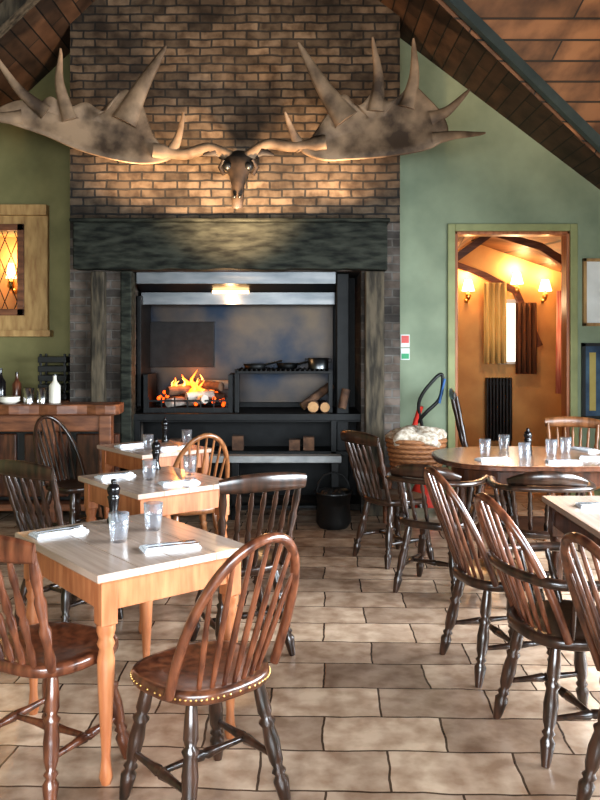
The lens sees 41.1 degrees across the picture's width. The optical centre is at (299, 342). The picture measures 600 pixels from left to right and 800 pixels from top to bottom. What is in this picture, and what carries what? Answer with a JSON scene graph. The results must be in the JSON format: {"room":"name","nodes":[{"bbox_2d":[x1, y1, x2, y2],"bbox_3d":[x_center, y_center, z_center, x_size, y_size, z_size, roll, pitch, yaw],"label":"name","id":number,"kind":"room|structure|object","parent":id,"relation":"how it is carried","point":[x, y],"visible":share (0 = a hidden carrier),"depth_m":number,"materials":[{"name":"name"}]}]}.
{"room":"restaurant dining room","nodes":[
{"label":"restaurant dining room","id":0,"kind":"room"},
{"bbox_2d":[0,486,599,799],"bbox_3d":[0.000,1.590,4.150,7.400,0.100,12.900,0,0,0],"label":"floor","id":1,"kind":"structure","parent":0,"point":[367,705],"depth_m":3.44,"materials":[{"name":"stone"}]},
{"bbox_2d":[0,459,122,625],"bbox_3d":[-1.308,1.076,4.363,0.448,0.935,0.549,0,0,34],"label":"spindle-back chair","id":2,"kind":"object","parent":1,"relation":"on","point":[31,471],"visible":0.43,"depth_m":4.17,"materials":[{"name":"brown wood"}]},
{"bbox_2d":[0,398,123,521],"bbox_3d":[-2.515,1.030,7.151,1.970,1.020,0.858,0,0,0],"label":"sideboard","id":3,"kind":"object","parent":1,"relation":"on","point":[90,424],"depth_m":6.84,"materials":[{"name":"brown wood"}]},
{"bbox_2d":[0,368,5,402],"bbox_3d":[-2.620,0.370,7.000,0.090,0.300,0.088,0,0,0],"label":"glass bottle","id":4,"kind":"object","parent":3,"relation":"on","point":[2,380],"visible":0.8,"depth_m":6.98,"materials":[{"name":"glass"}]},
{"bbox_2d":[0,396,19,403],"bbox_3d":[-2.500,0.490,6.880,0.180,0.060,0.180,0,0,0],"label":"stacked bowls","id":5,"kind":"object","parent":3,"relation":"on","point":[3,399],"visible":1,"depth_m":6.81,"materials":[{"name":"beige ceramic"}]},
{"bbox_2d":[12,372,21,401],"bbox_3d":[-2.520,0.390,7.120,0.080,0.260,0.078,0,0,0],"label":"glass bottle","id":6,"kind":"object","parent":3,"relation":"on","point":[16,385],"visible":0.84,"depth_m":7.09,"materials":[{"name":"brown glass"}]},
{"bbox_2d":[22,388,33,402],"bbox_3d":[-2.360,0.455,6.950,0.100,0.130,0.098,0,0,0],"label":"beaker","id":7,"kind":"object","parent":3,"relation":"on","point":[28,393],"visible":1,"depth_m":6.91,"materials":[{"name":"clear glass"}]},
{"bbox_2d":[36,387,47,402],"bbox_3d":[-2.250,0.455,6.980,0.100,0.130,0.098,0,0,0],"label":"beaker","id":8,"kind":"object","parent":3,"relation":"on","point":[41,392],"visible":1,"depth_m":6.94,"materials":[{"name":"clear glass"}]},
{"bbox_2d":[38,354,69,399],"bbox_3d":[-2.270,0.310,7.420,0.260,0.420,0.200,0,0,0],"label":"wine rack","id":9,"kind":"object","parent":3,"relation":"on","point":[64,359],"visible":0.62,"depth_m":7.32,"materials":[{"name":"black metal"}]},
{"bbox_2d":[49,374,60,402],"bbox_3d":[-2.130,0.395,6.950,0.100,0.250,0.098,0,0,0],"label":"bottle","id":10,"kind":"object","parent":3,"relation":"on","point":[54,387],"visible":1,"depth_m":6.91,"materials":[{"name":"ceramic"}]},
{"bbox_2d":[0,534,129,799],"bbox_3d":[-0.931,1.076,2.829,0.448,0.935,0.549,0,0,27],"label":"spindle-back chair","id":11,"kind":"object","parent":1,"relation":"on","point":[45,650],"visible":0.94,"depth_m":2.69,"materials":[{"name":"red wood"}]},
{"bbox_2d":[33,415,103,528],"bbox_3d":[-1.809,1.059,6.246,0.576,0.969,0.436,0,0,34],"label":"chair","id":12,"kind":"object","parent":1,"relation":"on","point":[73,487],"visible":0.66,"depth_m":6.29,"materials":[{"name":"brown wood"}]},
{"bbox_2d":[15,512,243,785],"bbox_3d":[-0.690,1.165,3.225,0.639,0.750,0.800,0,0,-39],"label":"dining table","id":13,"kind":"object","parent":1,"relation":"on","point":[108,576],"visible":0.71,"depth_m":2.99,"materials":[{"name":"brown wood"}]},
{"bbox_2d":[29,526,88,539],"bbox_3d":[-1.000,0.782,3.320,0.220,0.015,0.100,0,0,-38],"label":"folded napkin","id":14,"kind":"object","parent":13,"relation":"on","point":[36,535],"visible":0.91,"depth_m":3.28,"materials":[{"name":"white fabric"}]},
{"bbox_2d":[36,524,82,531],"bbox_3d":[-1.002,0.773,3.334,0.195,0.003,0.024,0,0,-38],"label":"fork","id":15,"kind":"object","parent":14,"relation":"on","point":[80,524],"visible":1,"depth_m":3.35,"materials":[{"name":"metal"}]},
{"bbox_2d":[39,526,86,533],"bbox_3d":[-0.976,0.773,3.309,0.205,0.003,0.019,0,0,-38],"label":"table knife","id":16,"kind":"object","parent":14,"relation":"on","point":[83,526],"visible":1,"depth_m":3.31,"materials":[{"name":"metal"}]},
{"bbox_2d":[107,479,119,523],"bbox_3d":[-0.820,0.694,3.520,0.060,0.192,0.060,0,0,0],"label":"pepper mill","id":17,"kind":"object","parent":13,"relation":"on","point":[113,490],"visible":0.96,"depth_m":3.50,"materials":[{"name":"paint"}]},
{"bbox_2d":[108,511,128,543],"bbox_3d":[-0.720,0.733,3.180,0.082,0.115,0.081,0,0,0],"label":"water glass","id":18,"kind":"object","parent":13,"relation":"on","point":[110,515],"visible":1,"depth_m":3.17,"materials":[{"name":"clear glass"}]},
{"bbox_2d":[143,501,162,531],"bbox_3d":[-0.620,0.733,3.380,0.082,0.115,0.081,0,0,0],"label":"water glass","id":19,"kind":"object","parent":13,"relation":"on","point":[161,502],"visible":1,"depth_m":3.37,"materials":[{"name":"clear glass"}]},
{"bbox_2d":[139,541,200,553],"bbox_3d":[-0.500,0.782,3.080,0.220,0.015,0.100,0,0,-24],"label":"folded napkin","id":20,"kind":"object","parent":13,"relation":"on","point":[143,548],"visible":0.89,"depth_m":3.04,"materials":[{"name":"white fabric"}]},
{"bbox_2d":[146,539,195,545],"bbox_3d":[-0.498,0.773,3.094,0.195,0.003,0.024,0,0,-24],"label":"fork","id":21,"kind":"object","parent":20,"relation":"on","point":[192,540],"visible":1,"depth_m":3.10,"materials":[{"name":"metal"}]},
{"bbox_2d":[148,542,199,547],"bbox_3d":[-0.479,0.773,3.064,0.205,0.003,0.019,0,0,-24],"label":"table knife","id":22,"kind":"object","parent":20,"relation":"on","point":[191,542],"visible":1,"depth_m":3.06,"materials":[{"name":"metal"}]},
{"bbox_2d":[78,466,228,633],"bbox_3d":[-0.842,1.165,4.655,0.619,0.750,0.760,0,0,-39],"label":"dining table","id":23,"kind":"object","parent":1,"relation":"on","point":[134,490],"visible":0.5,"depth_m":4.47,"materials":[{"name":"brown wood"}]},
{"bbox_2d":[94,473,135,479],"bbox_3d":[-1.090,0.782,4.720,0.220,0.015,0.100,0,0,-38],"label":"folded napkin","id":24,"kind":"object","parent":23,"relation":"on","point":[122,475],"visible":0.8,"depth_m":4.68,"materials":[{"name":"white fabric"}]},
{"bbox_2d":[142,459,155,480],"bbox_3d":[-0.870,0.733,4.620,0.082,0.115,0.081,0,0,0],"label":"water glass","id":25,"kind":"object","parent":23,"relation":"on","point":[143,461],"visible":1,"depth_m":4.61,"materials":[{"name":"clear glass"}]},
{"bbox_2d":[151,439,160,469],"bbox_3d":[-0.900,0.694,5.000,0.060,0.192,0.060,0,0,0],"label":"pepper mill","id":26,"kind":"object","parent":23,"relation":"on","point":[155,445],"visible":0.95,"depth_m":4.98,"materials":[{"name":"paint"}]},
{"bbox_2d":[158,479,200,485],"bbox_3d":[-0.680,0.782,4.500,0.220,0.015,0.100,0,0,-27],"label":"folded napkin","id":27,"kind":"object","parent":23,"relation":"on","point":[195,481],"visible":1,"depth_m":4.46,"materials":[{"name":"white fabric"}]},
{"bbox_2d":[163,478,195,481],"bbox_3d":[-0.679,0.773,4.514,0.195,0.003,0.024,0,0,-27],"label":"fork","id":28,"kind":"object","parent":27,"relation":"on","point":[190,478],"visible":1,"depth_m":4.52,"materials":[{"name":"metal"}]},
{"bbox_2d":[165,479,199,482],"bbox_3d":[-0.658,0.773,4.485,0.205,0.003,0.019,0,0,-27],"label":"table knife","id":29,"kind":"object","parent":27,"relation":"on","point":[196,479],"visible":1,"depth_m":4.49,"materials":[{"name":"metal"}]},
{"bbox_2d":[183,455,196,474],"bbox_3d":[-0.660,0.733,4.800,0.082,0.115,0.081,0,0,0],"label":"water glass","id":30,"kind":"object","parent":23,"relation":"on","point":[184,456],"visible":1,"depth_m":4.79,"materials":[{"name":"clear glass"}]},
{"bbox_2d":[97,439,211,518],"bbox_3d":[-1.110,1.165,6.100,0.599,0.750,0.740,0,0,-39],"label":"dining table","id":31,"kind":"object","parent":1,"relation":"on","point":[129,458],"visible":0.38,"depth_m":5.93,"materials":[{"name":"brown wood"}]},
{"bbox_2d":[114,444,145,447],"bbox_3d":[-1.300,0.782,6.120,0.220,0.015,0.100,0,0,-38],"label":"folded napkin","id":32,"kind":"object","parent":31,"relation":"on","point":[133,445],"visible":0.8,"depth_m":6.07,"materials":[{"name":"white fabric"}]},
{"bbox_2d":[143,434,153,450],"bbox_3d":[-1.120,0.733,5.900,0.082,0.115,0.081,0,0,0],"label":"water glass","id":33,"kind":"object","parent":31,"relation":"on","point":[143,434],"visible":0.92,"depth_m":5.89,"materials":[{"name":"clear glass"}]},
{"bbox_2d":[161,418,168,441],"bbox_3d":[-1.080,0.694,6.400,0.060,0.192,0.060,0,0,0],"label":"pepper mill","id":34,"kind":"object","parent":31,"relation":"on","point":[164,423],"visible":1,"depth_m":6.38,"materials":[{"name":"paint"}]},
{"bbox_2d":[160,447,182,449],"bbox_3d":[-0.950,0.782,5.980,0.220,0.015,0.100,0,0,-27],"label":"folded napkin","id":35,"kind":"object","parent":31,"relation":"on","point":[161,448],"visible":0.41,"depth_m":5.93,"materials":[{"name":"white fabric"}]},
{"bbox_2d":[182,429,191,444],"bbox_3d":[-0.880,0.733,6.220,0.082,0.115,0.081,0,0,0],"label":"water glass","id":36,"kind":"object","parent":31,"relation":"on","point":[191,429],"visible":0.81,"depth_m":6.21,"materials":[{"name":"clear glass"}]},
{"bbox_2d":[172,433,229,533],"bbox_3d":[-0.713,1.059,5.346,0.436,0.969,0.576,0,0,-27],"label":"chair","id":37,"kind":"object","parent":1,"relation":"on","point":[202,513],"visible":0.2,"depth_m":5.19,"materials":[{"name":"brown wood"}]},
{"bbox_2d":[119,532,299,799],"bbox_3d":[-0.271,1.059,2.630,0.465,0.969,0.587,0,0,-41],"label":"chair","id":38,"kind":"object","parent":1,"relation":"on","point":[204,672],"visible":1,"depth_m":2.56,"materials":[{"name":"brown wood"}]},
{"bbox_2d":[69,0,399,515],"bbox_3d":[-0.585,-1.310,7.545,2.970,5.700,1.110,0,0,0],"label":"fireplace","id":39,"kind":"object","parent":1,"relation":"on","point":[175,288],"visible":0.88,"depth_m":7.20,"materials":[{"name":"brick"}]},
{"bbox_2d":[143,373,234,412],"bbox_3d":[-1.030,0.465,7.577,0.820,0.350,0.445,0,0,0],"label":"basket","id":40,"kind":"object","parent":39,"relation":"on","point":[200,392],"depth_m":7.41,"materials":[{"name":"black metal"}]},
{"bbox_2d":[212,290,248,292],"bbox_3d":[-0.650,-0.480,7.500,0.340,0.026,0.026,0,0,0],"label":"lamp","id":41,"kind":"object","parent":39,"relation":"attached to","point":[213,291],"depth_m":7.49,"materials":[{"name":"white"}]},
{"bbox_2d":[136,272,335,405],"bbox_3d":[-0.595,-0.040,7.655,1.850,1.260,0.670,0,0,0],"label":"firebox","id":42,"kind":"object","parent":39,"relation":"attached to","point":[194,330],"depth_m":7.91,"materials":[{"name":"metal"}]},
{"bbox_2d":[0,37,485,208],"bbox_3d":[-0.601,-1.809,6.780,4.166,1.398,0.867,0,0,0],"label":"antler mount","id":43,"kind":"object","parent":39,"relation":"attached to","point":[409,123],"visible":1,"depth_m":6.71,"materials":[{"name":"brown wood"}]},
{"bbox_2d":[134,367,360,509],"bbox_3d":[-0.490,0.890,7.615,2.080,1.300,0.770,0,0,0],"label":"range","id":44,"kind":"object","parent":39,"relation":"in","point":[268,410],"depth_m":7.70,"materials":[{"name":"black metal"}]},
{"bbox_2d":[244,360,281,368],"bbox_3d":[-0.346,0.197,7.460,0.368,0.084,0.220,0,0,0],"label":"frying pan","id":45,"kind":"object","parent":39,"relation":"on","point":[247,366],"visible":1,"depth_m":7.38,"materials":[{"name":"black metal"}]},
{"bbox_2d":[276,361,307,367],"bbox_3d":[-0.046,0.197,7.680,0.368,0.084,0.220,0,0,0],"label":"frying pan","id":46,"kind":"object","parent":39,"relation":"on","point":[280,365],"visible":0.91,"depth_m":7.60,"materials":[{"name":"black metal"}]},
{"bbox_2d":[305,358,331,368],"bbox_3d":[0.170,0.189,7.450,0.190,0.100,0.188,0,0,41],"label":"cooking pot","id":47,"kind":"object","parent":39,"relation":"on","point":[313,363],"visible":1,"depth_m":7.37,"materials":[{"name":"metal"}]},
{"bbox_2d":[190,472,306,655],"bbox_3d":[-0.271,1.076,3.988,0.448,0.935,0.549,0,0,-25],"label":"spindle-back chair","id":48,"kind":"object","parent":1,"relation":"on","point":[270,481],"visible":0.4,"depth_m":3.81,"materials":[{"name":"brown wood"}]},
{"bbox_2d":[209,454,341,519],"bbox_3d":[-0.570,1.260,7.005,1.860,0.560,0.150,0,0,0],"label":"bench","id":49,"kind":"object","parent":1,"relation":"on","point":[235,460],"visible":0.37,"depth_m":6.95,"materials":[{"name":"stone"}]},
{"bbox_2d":[314,471,352,529],"bbox_3d":[0.280,1.306,6.700,0.330,0.467,0.330,0,0,0],"label":"coal scuttle","id":50,"kind":"object","parent":1,"relation":"on","point":[333,512],"visible":1,"depth_m":6.59,"materials":[{"name":"black metal"}]},
{"bbox_2d":[340,430,433,568],"bbox_3d":[0.611,1.076,5.685,0.549,0.935,0.448,0,0,-31],"label":"spindle-back chair","id":51,"kind":"object","parent":1,"relation":"on","point":[388,497],"visible":0.88,"depth_m":5.59,"materials":[{"name":"brown wood"}]},
{"bbox_2d":[378,467,450,523],"bbox_3d":[0.970,1.305,6.680,0.600,0.470,0.440,0,0,0],"label":"side table","id":52,"kind":"object","parent":1,"relation":"on","point":[385,508],"visible":0.23,"depth_m":6.82,"materials":[{"name":"brown wood"}]},
{"bbox_2d":[385,425,447,468],"bbox_3d":[0.973,0.879,6.680,0.530,0.382,0.421,0,0,0],"label":"basket","id":53,"kind":"object","parent":52,"relation":"on","point":[413,444],"visible":0.73,"depth_m":6.53,"materials":[{"name":"wicker"}]},
{"bbox_2d":[408,373,445,508],"bbox_3d":[1.141,0.903,7.250,0.342,1.273,0.240,0,0,0],"label":"vacuum cleaner","id":54,"kind":"object","parent":1,"relation":"on","point":[418,417],"visible":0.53,"depth_m":7.18,"materials":[{"name":"red plastic"}]},
{"bbox_2d":[385,464,488,596],"bbox_3d":[0.840,1.132,4.985,0.628,0.822,0.521,0,0,30],"label":"chair","id":55,"kind":"object","parent":1,"relation":"on","point":[425,518],"visible":0.8,"depth_m":4.91,"materials":[{"name":"brown wood"}]},
{"bbox_2d":[449,388,512,515],"bbox_3d":[1.592,0.971,7.060,0.549,1.145,0.448,0,0,9],"label":"chair","id":56,"kind":"object","parent":1,"relation":"on","point":[456,407],"visible":0.42,"depth_m":6.89,"materials":[{"name":"brown wood"}]},
{"bbox_2d":[423,466,549,687],"bbox_3d":[0.870,1.059,3.800,0.576,0.969,0.436,0,0,-14],"label":"chair","id":57,"kind":"object","parent":1,"relation":"on","point":[480,574],"visible":0.72,"depth_m":3.69,"materials":[{"name":"brown wood"}]},
{"bbox_2d":[485,377,511,445],"bbox_3d":[2.525,0.990,10.170,0.330,1.100,0.100,0,0,0],"label":"radiator","id":58,"kind":"object","parent":1,"relation":"on","point":[498,391],"visible":0.81,"depth_m":10.12,"materials":[{"name":"black metal"}]},
{"bbox_2d":[431,446,599,558],"bbox_3d":[1.640,1.165,5.620,1.400,0.750,1.040,0,0,0],"label":"table","id":59,"kind":"object","parent":1,"relation":"on","point":[461,461],"visible":0.52,"depth_m":5.38,"materials":[{"name":"brown wood"}]},
{"bbox_2d":[479,438,490,455],"bbox_3d":[1.300,0.733,5.620,0.082,0.115,0.081,0,0,0],"label":"water glass","id":60,"kind":"object","parent":59,"relation":"on","point":[481,438],"visible":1,"depth_m":5.61,"materials":[{"name":"clear glass"}]},
{"bbox_2d":[474,457,509,461],"bbox_3d":[1.300,0.782,5.400,0.220,0.015,0.100,0,0,-16],"label":"folded napkin","id":61,"kind":"object","parent":59,"relation":"on","point":[494,458],"visible":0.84,"depth_m":5.36,"materials":[{"name":"white fabric"}]},
{"bbox_2d":[498,434,509,450],"bbox_3d":[1.500,0.733,5.880,0.082,0.115,0.081,0,0,0],"label":"water glass","id":62,"kind":"object","parent":59,"relation":"on","point":[499,435],"visible":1,"depth_m":5.87,"materials":[{"name":"clear glass"}]},
{"bbox_2d":[518,442,530,459],"bbox_3d":[1.520,0.733,5.420,0.082,0.115,0.081,0,0,0],"label":"water glass","id":63,"kind":"object","parent":59,"relation":"on","point":[519,443],"visible":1,"depth_m":5.41,"materials":[{"name":"clear glass"}]},
{"bbox_2d":[523,428,531,455],"bbox_3d":[1.600,0.694,5.620,0.060,0.192,0.060,0,0,0],"label":"pepper mill","id":64,"kind":"object","parent":59,"relation":"on","point":[527,434],"visible":0.95,"depth_m":5.60,"materials":[{"name":"paint"}]},
{"bbox_2d":[545,439,557,455],"bbox_3d":[1.760,0.733,5.600,0.082,0.115,0.081,0,0,0],"label":"water glass","id":65,"kind":"object","parent":59,"relation":"on","point":[546,440],"visible":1,"depth_m":5.60,"materials":[{"name":"clear glass"}]},
{"bbox_2d":[545,460,582,463],"bbox_3d":[1.740,0.782,5.280,0.220,0.015,0.100,0,0,4],"label":"folded napkin","id":66,"kind":"object","parent":59,"relation":"on","point":[547,461],"visible":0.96,"depth_m":5.24,"materials":[{"name":"white fabric"}]},
{"bbox_2d":[545,459,576,459],"bbox_3d":[1.729,0.773,5.304,0.205,0.003,0.019,0,0,4],"label":"table knife","id":67,"kind":"object","parent":66,"relation":"on","point":[545,459],"visible":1,"depth_m":5.30,"materials":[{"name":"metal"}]},
{"bbox_2d":[548,460,577,460],"bbox_3d":[1.732,0.773,5.269,0.195,0.003,0.024,0,0,4],"label":"fork","id":68,"kind":"object","parent":66,"relation":"on","point":[548,460],"visible":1,"depth_m":5.26,"materials":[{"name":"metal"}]},
{"bbox_2d":[560,437,571,453],"bbox_3d":[1.900,0.733,5.720,0.082,0.115,0.081,0,0,0],"label":"water glass","id":69,"kind":"object","parent":59,"relation":"on","point":[570,438],"visible":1,"depth_m":5.71,"materials":[{"name":"clear glass"}]},
{"bbox_2d":[571,447,599,451],"bbox_3d":[2.100,0.782,5.900,0.100,0.015,0.220,0,0,-17],"label":"folded napkin","id":70,"kind":"object","parent":59,"relation":"on","point":[575,448],"visible":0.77,"depth_m":5.83,"materials":[{"name":"white fabric"}]},
{"bbox_2d":[579,456,599,459],"bbox_3d":[2.020,0.782,5.450,0.220,0.015,0.100,0,0,21],"label":"folded napkin","id":71,"kind":"object","parent":59,"relation":"on","point":[580,457],"visible":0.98,"depth_m":5.42,"materials":[{"name":"white fabric"}]},
{"bbox_2d":[474,492,599,768],"bbox_3d":[0.974,1.059,3.123,0.586,0.969,0.587,0,0,-12],"label":"armchair","id":72,"kind":"object","parent":1,"relation":"on","point":[553,623],"visible":0.95,"depth_m":3.03,"materials":[{"name":"brown wood"}]},
{"bbox_2d":[486,471,596,591],"bbox_3d":[1.436,1.132,4.760,0.628,0.822,0.521,0,0,6],"label":"chair","id":73,"kind":"object","parent":1,"relation":"on","point":[530,526],"visible":0.41,"depth_m":4.58,"materials":[{"name":"brown wood"}]},
{"bbox_2d":[542,496,599,593],"bbox_3d":[1.670,1.165,3.020,0.839,0.750,2.240,0,0,0],"label":"dining table","id":74,"kind":"object","parent":1,"relation":"on","point":[565,517],"visible":0.59,"depth_m":3.90,"materials":[{"name":"brown wood"}]},
{"bbox_2d":[575,503,599,508],"bbox_3d":[1.450,0.782,3.850,0.220,0.015,0.100,0,0,4],"label":"folded napkin","id":75,"kind":"object","parent":74,"relation":"on","point":[576,504],"visible":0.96,"depth_m":3.82,"materials":[{"name":"white fabric"}]},
{"bbox_2d":[579,503,599,504],"bbox_3d":[1.442,0.773,3.839,0.195,0.003,0.024,0,0,4],"label":"fork","id":76,"kind":"object","parent":75,"relation":"on","point":[579,503],"visible":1,"depth_m":3.83,"materials":[{"name":"metal"}]},
{"bbox_2d":[543,416,599,540],"bbox_3d":[2.174,1.076,6.394,0.448,0.935,0.549,0,0,20],"label":"spindle-back chair","id":77,"kind":"object","parent":1,"relation":"on","point":[561,421],"visible":0.19,"depth_m":6.61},
{"bbox_2d":[560,532,599,799],"bbox_3d":[1.101,1.059,2.496,0.576,0.969,0.436,0,0,-17],"label":"chair","id":78,"kind":"object","parent":1,"relation":"on","point":[588,616],"visible":1,"depth_m":2.55,"materials":[{"name":"brown wood"}]},
{"bbox_2d":[0,38,599,489],"bbox_3d":[0.000,-0.698,7.675,7.200,4.476,0.150,0,0,0],"label":"wall","id":79,"kind":"structure","parent":0,"point":[502,175],"depth_m":7.60,"materials":[{"name":"green paint"}]},
{"bbox_2d":[0,204,53,336],"bbox_3d":[-2.845,-0.680,7.790,1.010,1.240,0.620,0,0,0],"label":"window","id":80,"kind":"structure","parent":79,"relation":"in","point":[25,313],"depth_m":7.54,"materials":[{"name":"brown wood"}]},
{"bbox_2d":[6,263,16,293],"bbox_3d":[-2.860,-0.640,7.959,0.102,0.300,0.180,0,0,0],"label":"lamp","id":81,"kind":"object","parent":80,"relation":"attached to","point":[11,272],"visible":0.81,"depth_m":7.90,"materials":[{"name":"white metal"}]},
{"bbox_2d":[401,335,409,359],"bbox_3d":[0.998,0.040,7.593,0.085,0.240,0.014,0,0,0],"label":"sign","id":82,"kind":"object","parent":79,"relation":"attached to","point":[405,339],"visible":1,"depth_m":7.59,"materials":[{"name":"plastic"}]},
{"bbox_2d":[411,490,599,496],"bbox_3d":[2.250,1.470,7.590,2.700,0.140,0.020,0,0,0],"label":"baseboard","id":83,"kind":"structure","parent":79,"relation":"attached to","point":[596,492],"depth_m":7.58,"materials":[{"name":"brown wood"}]},
{"bbox_2d":[447,224,577,503],"bbox_3d":[2.015,0.205,7.660,1.230,2.670,0.180,0,0,0],"label":"door frame","id":84,"kind":"structure","parent":79,"relation":"in","point":[569,240],"depth_m":7.57,"materials":[{"name":"brown wood"}]},
{"bbox_2d":[581,343,599,418],"bbox_3d":[3.000,0.360,7.579,0.660,0.720,0.038,0,0,0],"label":"framed painting","id":85,"kind":"object","parent":79,"relation":"attached to","point":[590,352],"visible":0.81,"depth_m":7.57},
{"bbox_2d":[582,258,599,325],"bbox_3d":[3.000,-0.480,7.577,0.640,0.640,0.043,0,0,0],"label":"picture frame","id":86,"kind":"object","parent":79,"relation":"attached to","point":[590,267],"visible":1,"depth_m":7.57,"materials":[{"name":"brown wood"}]},
{"bbox_2d":[0,0,599,189],"bbox_3d":[0.025,-2.510,2.725,7.450,3.460,10.050,0,0,0],"label":"ceiling","id":87,"kind":"structure","parent":0,"point":[559,40],"depth_m":6.85,"materials":[{"name":"brown wood"}]},
{"bbox_2d":[0,0,39,37],"bbox_3d":[-2.105,-2.739,6.250,2.778,2.655,0.127,0,0,0],"label":"rafter","id":88,"kind":"object","parent":87,"relation":"attached to","point":[11,11],"visible":1,"depth_m":6.20,"materials":[{"name":"brown wood"}]},
{"bbox_2d":[443,0,599,152],"bbox_3d":[1.560,-2.500,6.545,4.269,3.114,0.092,0,0,-19],"label":"beam","id":89,"kind":"structure","parent":87,"relation":"attached to","point":[459,7],"depth_m":6.62,"materials":[{"name":"grey wood"}]},
{"bbox_2d":[556,291,560,393],"bbox_3d":[3.024,-0.010,9.047,0.065,1.200,0.706,0,0,0],"label":"curtain","id":90,"kind":"object","parent":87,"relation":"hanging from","point":[558,293],"visible":0.16,"depth_m":9.32,"materials":[{"name":"red fabric"}]},
{"bbox_2d":[458,241,560,446],"bbox_3d":[2.350,-0.260,10.350,2.700,3.600,0.100,0,0,0],"label":"wall","id":91,"kind":"structure","parent":0,"point":[535,399],"depth_m":10.30,"materials":[{"name":"paint"}]},
{"bbox_2d":[462,279,474,302],"bbox_3d":[2.148,-0.660,10.192,0.167,0.300,0.195,0,0,34],"label":"lamp","id":92,"kind":"object","parent":91,"relation":"attached to","point":[468,286],"visible":1,"depth_m":10.14,"materials":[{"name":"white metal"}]},
{"bbox_2d":[507,299,515,363],"bbox_3d":[2.675,-0.145,10.270,0.290,0.830,0.060,0,0,0],"label":"window","id":93,"kind":"structure","parent":91,"relation":"in","point":[510,302],"depth_m":10.26,"materials":[{"name":"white glass"}]},
{"bbox_2d":[484,283,506,363],"bbox_3d":[2.464,-0.250,10.096,0.287,1.020,0.064,0,0,0],"label":"curtain","id":94,"kind":"object","parent":93,"relation":"hanging from","point":[495,294],"visible":1,"depth_m":10.08,"materials":[{"name":"fabric"}]},
{"bbox_2d":[515,302,536,373],"bbox_3d":[2.854,-0.060,10.097,0.267,0.900,0.064,0,0,0],"label":"curtain","id":95,"kind":"object","parent":93,"relation":"hanging from","point":[525,313],"visible":1,"depth_m":10.08,"materials":[{"name":"brown fabric"}]},
{"bbox_2d":[510,272,523,291],"bbox_3d":[2.768,-0.750,10.192,0.167,0.300,0.195,0,0,34],"label":"lamp","id":96,"kind":"object","parent":91,"relation":"attached to","point":[516,279],"visible":0.78,"depth_m":10.13,"materials":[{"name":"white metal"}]},
{"bbox_2d":[538,279,551,302],"bbox_3d":[3.128,-0.660,10.192,0.167,0.300,0.195,0,0,34],"label":"lamp","id":97,"kind":"object","parent":91,"relation":"attached to","point":[545,286],"visible":1,"depth_m":10.14,"materials":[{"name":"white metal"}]},
{"bbox_2d":[458,237,560,346],"bbox_3d":[2.409,-0.613,9.598,1.628,1.337,1.281,0,0,0],"label":"beam","id":98,"kind":"structure","parent":0,"point":[540,247],"depth_m":8.96,"materials":[{"name":"brown wood"}]},
{"bbox_2d":[458,237,560,271],"bbox_3d":[2.250,-0.985,9.030,2.500,1.150,2.540,0,0,0],"label":"ceiling","id":99,"kind":"structure","parent":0,"point":[530,255],"depth_m":9.97,"materials":[{"name":"paint"}]}
]}

